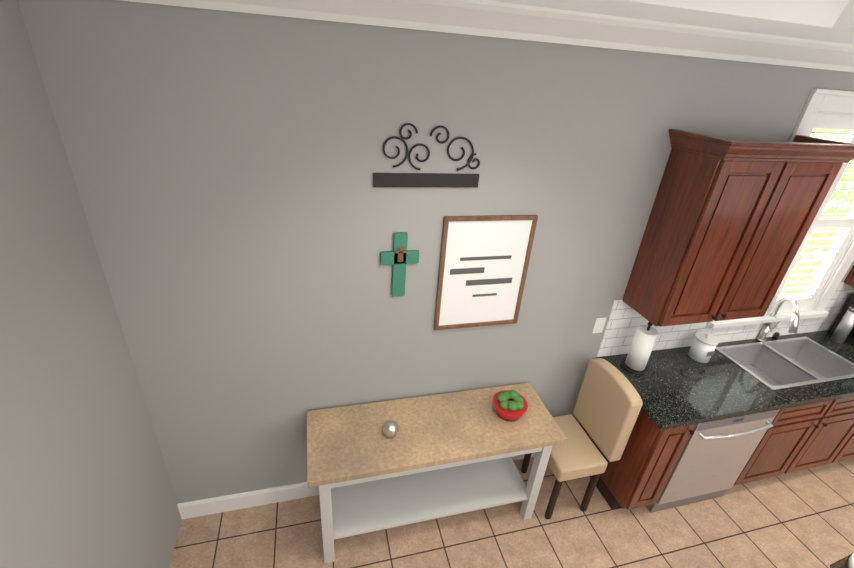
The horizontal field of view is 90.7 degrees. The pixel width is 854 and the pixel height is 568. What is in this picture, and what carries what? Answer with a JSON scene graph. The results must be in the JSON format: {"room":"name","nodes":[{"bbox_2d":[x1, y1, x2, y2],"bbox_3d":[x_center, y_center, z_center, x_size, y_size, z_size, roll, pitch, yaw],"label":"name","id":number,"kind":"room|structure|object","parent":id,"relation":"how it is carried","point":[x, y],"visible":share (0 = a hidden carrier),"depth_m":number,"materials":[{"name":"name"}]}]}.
{"room":"kitchen","nodes":[
{"label":"kitchen","id":0,"kind":"room"},
{"bbox_2d":[0,0,181,567],"bbox_3d":[-0.662,1.744,-0.833,0.100,2.860,6.610,-3,29,-15],"label":"wall","id":1,"kind":"structure","parent":0,"point":[85,481],"depth_m":1.50,"materials":[{"name":"grey paint"}]},
{"bbox_2d":[17,0,853,502],"bbox_3d":[1.746,-0.010,2.865,6.820,2.860,0.100,-3,29,-15],"label":"wall","id":2,"kind":"structure","parent":0,"point":[245,220],"depth_m":2.03,"materials":[{"name":"grey paint"}]},
{"bbox_2d":[178,452,535,518],"bbox_3d":[-0.213,1.332,2.957,2.730,0.135,0.014,-3,29,-15],"label":"baseboard","id":3,"kind":"structure","parent":2,"relation":"attached to","point":[203,507],"depth_m":2.70,"materials":[{"name":"white wood"}]},
{"bbox_2d":[380,232,418,296],"bbox_3d":[-0.142,-0.094,2.185,0.200,0.360,0.028,-3,29,-15],"label":"art","id":4,"kind":"object","parent":2,"relation":"attached to","point":[399,257],"visible":0.96,"depth_m":2.16,"materials":[{"name":"teal wood"}]},
{"bbox_2d":[373,123,479,186],"bbox_3d":[0.011,-0.593,1.964,0.520,0.287,0.010,-3,29,-15],"label":"sign","id":5,"kind":"object","parent":2,"relation":"attached to","point":[419,180],"visible":1,"depth_m":1.99,"materials":[{"name":"black metal"}]},
{"bbox_2d":[434,215,537,329],"bbox_3d":[0.316,-0.052,2.346,0.520,0.680,0.022,-3,29,-15],"label":"picture frame","id":6,"kind":"object","parent":2,"relation":"attached to","point":[484,264],"visible":1,"depth_m":2.33,"materials":[{"name":"white paper"}]},
{"bbox_2d":[118,0,853,71],"bbox_3d":[1.158,-1.137,1.965,5.160,0.115,0.085,-3,29,-15],"label":"crown molding","id":7,"kind":"structure","parent":2,"relation":"attached to","point":[500,20],"depth_m":1.75,"materials":[{"name":"white"}]},
{"bbox_2d":[592,317,606,332],"bbox_3d":[1.134,0.273,2.775,0.075,0.118,0.008,-3,29,-15],"label":"switch plate","id":8,"kind":"object","parent":2,"relation":"attached to","point":[599,324],"visible":1,"depth_m":2.77,"materials":[{"name":"white plastic"}]},
{"bbox_2d":[596,282,853,356],"bbox_3d":[2.356,0.233,3.114,2.418,0.455,0.008,-3,29,-15],"label":"backsplash","id":9,"kind":"structure","parent":2,"relation":"attached to","point":[625,321],"depth_m":3.04,"materials":[{"name":"tile"}]},
{"bbox_2d":[622,129,853,326],"bbox_3d":[1.730,-0.291,2.418,0.920,1.050,0.386,-3,29,-15],"label":"upper cabinet","id":10,"kind":"object","parent":2,"relation":"attached to","point":[729,223],"visible":1,"depth_m":2.27,"materials":[{"name":"brown wood"}]},
{"bbox_2d":[707,88,853,328],"bbox_3d":[2.618,-0.437,2.855,1.138,1.556,0.155,-3,29,-15],"label":"window","id":11,"kind":"structure","parent":2,"relation":"in","point":[829,102],"depth_m":3.04,"materials":[{"name":"white wood"}]},
{"bbox_2d":[766,114,853,311],"bbox_3d":[2.607,-0.403,2.874,0.909,1.382,0.059,-3,29,-15],"label":"window shutter","id":12,"kind":"object","parent":11,"relation":"attached to","point":[834,122],"visible":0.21,"depth_m":2.97,"materials":[{"name":"white"}]},
{"bbox_2d":[844,266,853,286],"bbox_3d":[3.414,-0.391,2.858,0.424,1.050,0.386,-3,29,-15],"label":"upper cabinet","id":13,"kind":"object","parent":2,"relation":"attached to","point":[849,280],"visible":1,"depth_m":3.18,"materials":[{"name":"brown wood"}]},
{"bbox_2d":[169,457,853,567],"bbox_3d":[2.469,2.836,0.745,6.820,0.100,6.710,-3,29,-15],"label":"floor","id":14,"kind":"structure","parent":0,"point":[802,519],"depth_m":2.71,"materials":[{"name":"tile"}]},
{"bbox_2d":[307,383,566,562],"bbox_3d":[0.024,1.159,2.626,1.440,0.780,0.485,-3,29,-15],"label":"console table","id":15,"kind":"object","parent":14,"relation":"on","point":[436,456],"visible":0.98,"depth_m":2.48,"materials":[{"name":"beige stone"}]},
{"bbox_2d":[383,420,398,437],"bbox_3d":[-0.201,0.800,2.336,0.088,0.090,0.090,-3,29,-15],"label":"ball","id":16,"kind":"object","parent":15,"relation":"on","point":[390,428],"visible":1,"depth_m":2.31,"materials":[{"name":"silver metal"}]},
{"bbox_2d":[493,390,527,421],"bbox_3d":[0.498,0.727,2.537,0.210,0.130,0.210,-3,29,-15],"label":"fruit bowl","id":17,"kind":"object","parent":15,"relation":"on","point":[511,405],"visible":1,"depth_m":2.49,"materials":[{"name":"red ceramic"}]},
{"bbox_2d":[521,358,642,518],"bbox_3d":[0.965,1.012,2.777,0.420,1.030,0.430,-3,29,-15],"label":"chair","id":18,"kind":"object","parent":14,"relation":"on","point":[608,406],"visible":0.92,"depth_m":2.66,"materials":[{"name":"beige"}]},
{"bbox_2d":[579,410,695,509],"bbox_3d":[1.369,1.060,2.915,0.255,0.874,0.620,-3,29,-15],"label":"base cabinet","id":19,"kind":"object","parent":14,"relation":"on","point":[650,455],"depth_m":2.66,"materials":[{"name":"brown wood"}]},
{"bbox_2d":[646,409,779,512],"bbox_3d":[1.807,1.050,2.998,0.630,0.873,0.681,-3,29,-15],"label":"dishwasher","id":20,"kind":"object","parent":14,"relation":"on","point":[713,459],"visible":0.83,"depth_m":2.73,"materials":[{"name":"silver metal"}]},
{"bbox_2d":[734,397,853,485],"bbox_3d":[2.605,0.986,3.238,1.034,0.874,0.620,-3,29,-15],"label":"base cabinet","id":21,"kind":"object","parent":14,"relation":"on","point":[793,439],"depth_m":2.94,"materials":[{"name":"brown wood"}]},
{"bbox_2d":[830,553,853,567],"bbox_3d":[2.155,1.668,2.103,0.398,0.660,0.393,-3,29,-15],"label":"trash can","id":22,"kind":"object","parent":14,"relation":"on","point":[847,561],"visible":1,"depth_m":2.09,"materials":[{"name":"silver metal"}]},
{"bbox_2d":[843,449,853,460],"bbox_3d":[3.262,0.948,3.410,0.596,0.874,0.620,-3,29,-15],"label":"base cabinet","id":23,"kind":"object","parent":14,"relation":"on","point":[849,455],"depth_m":3.25,"materials":[{"name":"brown wood"}]},
{"bbox_2d":[596,330,853,429],"bbox_3d":[2.413,0.664,2.997,2.418,0.198,0.633,-3,29,-15],"label":"countertop","id":24,"kind":"structure","parent":23,"relation":"on","point":[676,387],"depth_m":2.81,"materials":[{"name":"black stone"}]},
{"bbox_2d":[621,322,657,374],"bbox_3d":[1.405,0.401,2.755,0.170,0.360,0.170,-3,29,-15],"label":"paper towel","id":25,"kind":"object","parent":24,"relation":"on","point":[635,361],"visible":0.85,"depth_m":2.73,"materials":[{"name":"white paper"}]},
{"bbox_2d":[688,332,718,362],"bbox_3d":[1.936,0.432,2.951,0.144,0.196,0.144,-3,29,-15],"label":"canister","id":26,"kind":"object","parent":24,"relation":"on","point":[702,347],"visible":1,"depth_m":2.92,"materials":[{"name":"white ceramic"}]},
{"bbox_2d":[773,332,779,338],"bbox_3d":[2.726,0.399,3.288,0.031,0.050,0.032,-3,29,-15],"label":"stopper","id":27,"kind":"object","parent":24,"relation":"on","point":[776,335],"visible":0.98,"depth_m":3.28,"materials":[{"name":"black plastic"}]},
{"bbox_2d":[756,296,798,341],"bbox_3d":[2.599,0.293,3.066,0.200,0.419,0.267,-3,29,-15],"label":"faucet","id":28,"kind":"object","parent":24,"relation":"on","point":[766,329],"visible":1,"depth_m":3.07,"materials":[{"name":"silver metal"}]},
{"bbox_2d":[829,294,853,345],"bbox_3d":[3.414,0.292,3.261,0.233,0.360,0.262,-3,29,-15],"label":"coffee maker","id":29,"kind":"object","parent":24,"relation":"on","point":[849,339],"visible":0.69,"depth_m":3.32,"materials":[{"name":"black plastic"}]},
{"bbox_2d":[830,305,853,343],"bbox_3d":[3.241,0.314,3.258,0.082,0.300,0.082,-3,29,-15],"label":"tumbler","id":30,"kind":"object","parent":24,"relation":"on","point":[843,329],"visible":0.98,"depth_m":3.25,"materials":[{"name":"silver metal"}]},
{"bbox_2d":[484,0,853,44],"bbox_3d":[2.680,0.133,-0.674,6.820,0.300,6.710,-3,29,-15],"label":"ceiling","id":31,"kind":"structure","parent":0,"point":[668,14],"depth_m":1.60,"materials":[{"name":"white paint"}]},
{"label":"outside","id":32,"kind":"structure","parent":0,"visible":0},
{"bbox_2d":[778,129,853,298],"bbox_3d":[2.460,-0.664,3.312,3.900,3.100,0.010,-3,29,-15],"label":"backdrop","id":33,"kind":"structure","parent":32,"point":[840,202],"depth_m":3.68,"materials":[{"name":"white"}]}
]}

